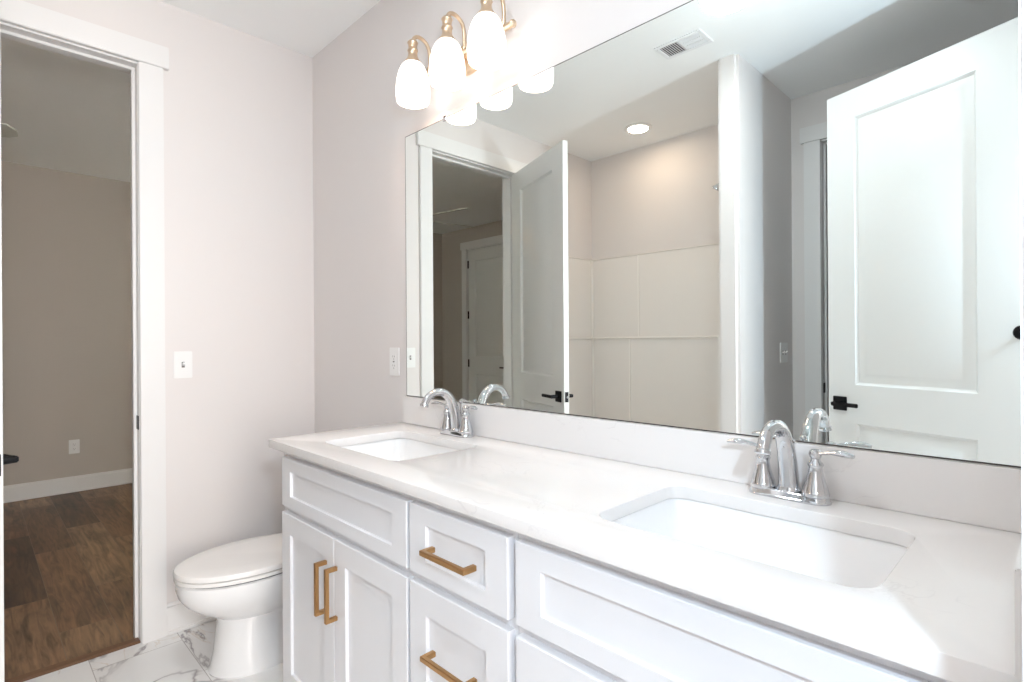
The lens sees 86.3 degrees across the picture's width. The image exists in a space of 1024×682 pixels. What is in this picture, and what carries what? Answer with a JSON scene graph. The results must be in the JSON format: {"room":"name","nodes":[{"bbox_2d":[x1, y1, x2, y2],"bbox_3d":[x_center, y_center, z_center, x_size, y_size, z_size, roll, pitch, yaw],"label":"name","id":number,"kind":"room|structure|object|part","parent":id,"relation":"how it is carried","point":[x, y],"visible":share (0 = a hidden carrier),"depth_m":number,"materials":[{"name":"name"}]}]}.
{"room":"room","nodes":[
{"label":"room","id":0,"kind":"room"},
{"bbox_2d":[1,161,131,485],"bbox_3d":[-3.814,-0.084,4.668,5.420,2.740,0.120,0,0,-45],"label":"wall","id":1,"kind":"structure","parent":0,"point":[67,333],"depth_m":4.62,"materials":[{"name":"beige paint"}]},
{"bbox_2d":[3,468,131,502],"bbox_3d":[-3.758,1.218,4.613,5.190,0.134,0.024,0,0,-45],"label":"baseboard","id":2,"kind":"structure","parent":1,"relation":"attached to","point":[38,489],"depth_m":4.61,"materials":[{"name":"white wood"}]},
{"bbox_2d":[69,439,79,453],"bbox_3d":[-3.730,0.900,4.654,0.073,0.118,0.008,0,0,-45],"label":"wall outlet","id":3,"kind":"object","parent":1,"relation":"attached to","point":[74,445],"visible":1,"depth_m":4.65,"materials":[{"name":"white plastic"}]},
{"bbox_2d":[3,483,282,681],"bbox_3d":[-1.698,1.322,2.542,5.420,0.100,6.107,0,0,-45],"label":"floor","id":4,"kind":"structure","parent":0,"point":[68,557],"depth_m":2.68,"materials":[{"name":"wood"}]},
{"bbox_2d":[5,637,140,681],"bbox_3d":[-1.842,1.269,2.055,0.740,0.009,0.045,0,0,-45],"label":"threshold","id":5,"kind":"object","parent":4,"relation":"on","point":[85,657],"visible":1,"depth_m":2.16,"materials":[{"name":"brown wood"}]},
{"bbox_2d":[173,533,282,678],"bbox_3d":[-0.977,0.892,2.254,0.730,0.752,0.452,0,0,-45],"label":"toilet","id":6,"kind":"object","parent":4,"relation":"on","point":[239,584],"visible":0.54,"depth_m":2.07,"materials":[{"name":"white ceramic"}]},
{"bbox_3d":[-1.062,0.881,2.170,0.487,0.016,0.374,0,0,-45],"label":"seat","id":7,"kind":"part","parent":6,"relation":"part of","materials":[{"name":"white plastic"}]},
{"bbox_3d":[-1.059,0.858,2.173,0.498,0.026,0.378,0,0,-45],"label":"lid","id":8,"kind":"part","parent":6,"relation":"part of","materials":[{"name":"white plastic"}]},
{"bbox_2d":[282,452,414,681],"bbox_3d":[-0.337,0.811,1.740,0.570,0.904,0.765,0,0,-45],"label":"vanity cabinet","id":9,"kind":"object","parent":4,"relation":"on","point":[347,574],"visible":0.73,"depth_m":1.52,"materials":[{"name":"white wood"}]},
{"bbox_3d":[-0.629,0.855,1.695,0.020,0.580,0.363,0,0,-45],"label":"door","id":10,"kind":"part","parent":9,"relation":"part of","materials":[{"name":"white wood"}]},
{"bbox_3d":[-0.553,0.714,1.578,0.036,0.152,0.012,0,0,-45],"label":"bar pull","id":11,"kind":"part","parent":9,"relation":"part of","materials":[{"name":"gold metal"}]},
{"bbox_3d":[-0.509,0.714,1.534,0.036,0.152,0.012,0,0,-45],"label":"bar pull","id":12,"kind":"part","parent":9,"relation":"part of","materials":[{"name":"gold metal"}]},
{"bbox_3d":[-0.494,0.762,1.585,0.018,0.804,0.765,0,0,-45],"label":"frame","id":13,"kind":"part","parent":9,"relation":"part of","materials":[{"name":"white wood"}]},
{"bbox_3d":[-0.370,0.854,1.434,0.020,0.580,0.366,0,0,-45],"label":"door","id":14,"kind":"part","parent":9,"relation":"part of","materials":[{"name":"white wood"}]},
{"bbox_2d":[269,396,1022,681],"bbox_3d":[0.029,0.289,1.377,0.556,0.135,1.890,0,0,-45],"label":"countertop","id":15,"kind":"structure","parent":9,"relation":"on","point":[950,608],"depth_m":1.01,"materials":[{"name":"white stone"}]},
{"bbox_2d":[342,438,456,460],"bbox_3d":[-0.363,0.437,1.760,0.372,0.155,0.514,0,0,-45],"label":"undermount sink","id":16,"kind":"object","parent":15,"relation":"in","point":[399,449],"visible":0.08,"depth_m":1.96,"materials":[{"name":"white ceramic"}]},
{"bbox_2d":[420,388,477,437],"bbox_3d":[-0.216,0.245,1.907,0.193,0.169,0.192,0,0,-4],"label":"bathroom faucet","id":17,"kind":"object","parent":15,"relation":"on","point":[455,423],"visible":1,"depth_m":1.88,"materials":[{"name":"silver metal"}]},
{"bbox_3d":[-0.262,0.228,1.972,0.074,0.020,0.019,0,0,37],"label":"lever","id":18,"kind":"part","parent":17,"relation":"part of","materials":[{"name":"silver metal"}]},
{"bbox_3d":[-0.240,0.238,1.873,0.178,0.155,0.049,0,0,-45],"label":"spout","id":19,"kind":"part","parent":17,"relation":"part of","materials":[{"name":"silver metal"}]},
{"bbox_3d":[-0.231,0.269,1.953,0.051,0.093,0.051,0,0,-45],"label":"handle","id":20,"kind":"part","parent":17,"relation":"part of","materials":[{"name":"silver metal"}]},
{"bbox_3d":[-0.195,0.321,1.917,0.055,0.016,0.159,0,0,-45],"label":"plate","id":21,"kind":"part","parent":17,"relation":"part of","materials":[{"name":"silver metal"}]},
{"bbox_3d":[-0.180,0.263,1.931,0.015,0.106,0.015,0,0,-45],"label":"lift rod","id":22,"kind":"part","parent":17,"relation":"part of","materials":[{"name":"silver metal"}]},
{"bbox_3d":[-0.159,0.269,1.881,0.051,0.093,0.051,0,0,-45],"label":"handle","id":23,"kind":"part","parent":17,"relation":"part of","materials":[{"name":"silver metal"}]},
{"bbox_3d":[-0.141,0.227,1.849,0.019,0.020,0.074,0,0,-36],"label":"lever","id":24,"kind":"part","parent":17,"relation":"part of","materials":[{"name":"silver metal"}]},
{"bbox_2d":[612,498,907,587],"bbox_3d":[0.419,0.432,0.974,0.372,0.155,0.522,0,0,-45],"label":"undermount sink","id":25,"kind":"object","parent":15,"relation":"in","point":[845,559],"visible":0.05,"depth_m":1.08,"materials":[{"name":"white ceramic"}]},
{"bbox_2d":[727,419,854,505],"bbox_3d":[0.553,0.240,1.125,0.193,0.169,0.192,0,0,-4],"label":"bathroom faucet","id":26,"kind":"object","parent":15,"relation":"on","point":[815,491],"visible":1,"depth_m":1.10,"materials":[{"name":"silver metal"}]},
{"bbox_3d":[0.507,0.223,1.190,0.074,0.020,0.019,0,0,37],"label":"lever","id":27,"kind":"part","parent":26,"relation":"part of","materials":[{"name":"silver metal"}]},
{"bbox_3d":[0.539,0.264,1.171,0.051,0.093,0.051,0,0,-45],"label":"handle","id":28,"kind":"part","parent":26,"relation":"part of","materials":[{"name":"silver metal"}]},
{"bbox_3d":[0.530,0.233,1.091,0.178,0.155,0.049,0,0,-45],"label":"spout","id":29,"kind":"part","parent":26,"relation":"part of","materials":[{"name":"silver metal"}]},
{"bbox_3d":[0.575,0.317,1.135,0.055,0.016,0.159,0,0,-45],"label":"plate","id":30,"kind":"part","parent":26,"relation":"part of","materials":[{"name":"silver metal"}]},
{"bbox_3d":[0.610,0.264,1.099,0.051,0.093,0.051,0,0,-45],"label":"handle","id":31,"kind":"part","parent":26,"relation":"part of","materials":[{"name":"silver metal"}]},
{"bbox_3d":[0.628,0.222,1.067,0.019,0.020,0.074,0,0,-36],"label":"lever","id":32,"kind":"part","parent":26,"relation":"part of","materials":[{"name":"silver metal"}]},
{"bbox_2d":[409,498,518,681],"bbox_3d":[0.055,0.809,1.344,0.570,0.904,0.347,0,0,-45],"label":"vanity cabinet","id":33,"kind":"object","parent":4,"relation":"on","point":[463,627],"visible":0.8,"depth_m":1.16,"materials":[{"name":"white wood"}]},
{"bbox_3d":[-0.138,0.465,1.158,0.036,0.012,0.152,0,0,-45],"label":"bar pull","id":34,"kind":"part","parent":33,"relation":"part of","materials":[{"name":"gold metal"}]},
{"bbox_3d":[-0.137,0.697,1.158,0.036,0.012,0.152,0,0,-45],"label":"bar pull","id":35,"kind":"part","parent":33,"relation":"part of","materials":[{"name":"gold metal"}]},
{"bbox_3d":[-0.118,0.460,1.177,0.020,0.160,0.332,0,0,-45],"label":"drawer","id":36,"kind":"part","parent":33,"relation":"part of","materials":[{"name":"white wood"}]},
{"bbox_3d":[-0.117,0.700,1.177,0.020,0.276,0.332,0,0,-45],"label":"drawer","id":37,"kind":"part","parent":33,"relation":"part of","materials":[{"name":"white wood"}]},
{"bbox_2d":[516,533,949,681],"bbox_3d":[0.435,0.806,0.961,0.570,0.904,0.730,0,0,-45],"label":"vanity cabinet","id":38,"kind":"object","parent":4,"relation":"on","point":[580,618],"visible":0.54,"depth_m":0.85,"materials":[{"name":"white wood"}]},
{"bbox_3d":[0.138,0.850,0.921,0.020,0.580,0.346,0,0,-45],"label":"door","id":39,"kind":"part","parent":38,"relation":"part of","materials":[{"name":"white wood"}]},
{"bbox_2d":[22,0,314,602],"bbox_3d":[-2.243,-0.094,1.719,3.300,2.740,0.120,0,0,-45],"label":"wall","id":40,"kind":"structure","parent":0,"point":[239,245],"depth_m":2.55,"materials":[{"name":"white paint"}]},
{"bbox_2d":[0,53,18,681],"bbox_3d":[-1.736,0.050,1.653,0.753,2.422,0.159,0,0,28],"label":"door","id":41,"kind":"structure","parent":40,"relation":"in","point":[4,458],"depth_m":1.50,"materials":[{"name":"white wood"}]},
{"bbox_3d":[-1.491,0.341,1.581,0.129,0.022,0.049,0,0,24],"label":"lever","id":42,"kind":"part","parent":41,"relation":"part of","materials":[{"name":"black metal"}]},
{"bbox_2d":[0,0,168,643],"bbox_3d":[-1.877,0.004,2.082,0.964,2.538,0.170,0,0,-45],"label":"door frame","id":43,"kind":"structure","parent":40,"relation":"attached to","point":[22,22],"depth_m":2.31,"materials":[{"name":"white wood"}]},
{"bbox_3d":[-1.936,-1.218,2.134,0.964,0.093,0.025,0,0,-45],"label":"head casing","id":44,"kind":"part","parent":43,"relation":"part of","materials":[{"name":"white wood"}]},
{"bbox_3d":[-1.833,-1.218,2.030,0.964,0.093,0.025,0,0,-45],"label":"head casing","id":45,"kind":"part","parent":43,"relation":"part of","materials":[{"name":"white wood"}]},
{"bbox_3d":[-1.588,0.345,2.318,0.004,0.058,0.040,0,0,-45],"label":"strike plate","id":46,"kind":"part","parent":43,"relation":"part of","materials":[{"name":"black metal"}]},
{"bbox_2d":[173,351,191,377],"bbox_3d":[-1.449,0.105,2.408,0.073,0.118,0.018,0,0,-45],"label":"light switch","id":47,"kind":"object","parent":40,"relation":"attached to","point":[182,360],"visible":1,"depth_m":2.41,"materials":[{"name":"white plastic"}]},
{"bbox_2d":[167,600,216,634],"bbox_3d":[-1.580,1.204,2.267,1.598,0.134,0.024,0,0,-45],"label":"baseboard","id":48,"kind":"structure","parent":40,"relation":"attached to","point":[180,618],"depth_m":2.39,"materials":[{"name":"white wood"}]},
{"bbox_2d":[0,0,379,181],"bbox_3d":[-1.694,-1.508,2.521,5.420,0.120,6.167,0,0,-45],"label":"ceiling","id":49,"kind":"structure","parent":0,"point":[68,114],"depth_m":3.11,"materials":[{"name":"white paint"}]},
{"bbox_2d":[1,123,17,137],"bbox_3d":[-3.276,-1.227,2.694,1.223,0.419,1.228,0,0,-45],"label":"ceiling fan","id":50,"kind":"object","parent":49,"relation":"hanging from","point":[7,131],"visible":0.92,"depth_m":2.92,"materials":[{"name":"grey paint"}]},
{"bbox_2d":[312,0,1016,467],"bbox_3d":[-0.027,-0.108,1.912,0.120,2.740,2.967,0,0,-45],"label":"wall","id":51,"kind":"structure","parent":0,"point":[360,128],"depth_m":2.39,"materials":[{"name":"white paint"}]},
{"bbox_2d":[390,348,399,375],"bbox_3d":[-0.494,0.086,2.293,0.008,0.118,0.073,0,0,-45],"label":"wall outlet","id":52,"kind":"object","parent":51,"relation":"attached to","point":[394,352],"visible":1,"depth_m":2.29,"materials":[{"name":"white plastic"}]},
{"bbox_2d":[392,354,395,369],"bbox_3d":[-0.495,0.086,2.292,0.002,0.067,0.033,0,0,-45],"label":"receptacle","id":53,"kind":"object","parent":52,"relation":"attached to","point":[393,355],"depth_m":2.29,"materials":[{"name":"white plastic"}]},
{"bbox_2d":[396,0,516,108],"bbox_3d":[-0.204,-0.998,1.872,0.180,0.255,0.533,0,0,-45],"label":"vanity light","id":54,"kind":"object","parent":51,"relation":"attached to","point":[449,64],"visible":1,"depth_m":1.81,"materials":[{"name":"white glass"}]},
{"bbox_3d":[-0.361,-0.941,1.992,0.124,0.143,0.124,0,0,-45],"label":"lamp shade","id":55,"kind":"part","parent":54,"relation":"part of","materials":[{"name":"white glass"}]},
{"bbox_3d":[-0.333,-1.067,2.020,0.094,0.116,0.024,0,0,-45],"label":"arm","id":56,"kind":"part","parent":54,"relation":"part of","materials":[{"name":"gold metal"}]},
{"bbox_3d":[-0.219,-0.942,1.848,0.124,0.143,0.124,0,0,-45],"label":"lamp shade","id":57,"kind":"part","parent":54,"relation":"part of","materials":[{"name":"white glass"}]},
{"bbox_3d":[-0.191,-1.067,1.877,0.094,0.116,0.024,0,0,-45],"label":"arm","id":58,"kind":"part","parent":54,"relation":"part of","materials":[{"name":"gold metal"}]},
{"bbox_3d":[-0.079,-0.943,1.707,0.124,0.143,0.124,0,0,-45],"label":"lamp shade","id":59,"kind":"part","parent":54,"relation":"part of","materials":[{"name":"white glass"}]},
{"bbox_3d":[-0.051,-1.068,1.736,0.094,0.116,0.024,0,0,-45],"label":"arm","id":60,"kind":"part","parent":54,"relation":"part of","materials":[{"name":"gold metal"}]},
{"bbox_2d":[403,396,1021,533],"bbox_3d":[0.216,0.273,1.569,0.020,0.107,1.859,0,0,-45],"label":"backsplash","id":61,"kind":"structure","parent":51,"relation":"attached to","point":[978,494],"depth_m":1.20,"materials":[{"name":"white stone"}]},
{"bbox_2d":[405,0,1020,467],"bbox_3d":[0.215,-0.312,1.576,0.007,1.063,1.838,0,0,-45],"label":"vanity mirror","id":62,"kind":"object","parent":51,"relation":"attached to","point":[736,217],"visible":0.92,"depth_m":1.25,"materials":[{"name":"silver glass"}]},
{"bbox_3d":[0.100,-0.109,0.033,2.345,2.740,0.120,0,0,-45],"label":"wall","id":63,"kind":"structure","parent":0,"visible":0},
{"bbox_2d":[1018,0,1023,681],"bbox_3d":[0.181,-0.009,0.113,0.932,2.538,0.142,0,0,-45],"label":"door frame","id":64,"kind":"structure","parent":63,"relation":"attached to","point":[1020,2],"depth_m":0.43,"materials":[{"name":"white wood"}]}
]}

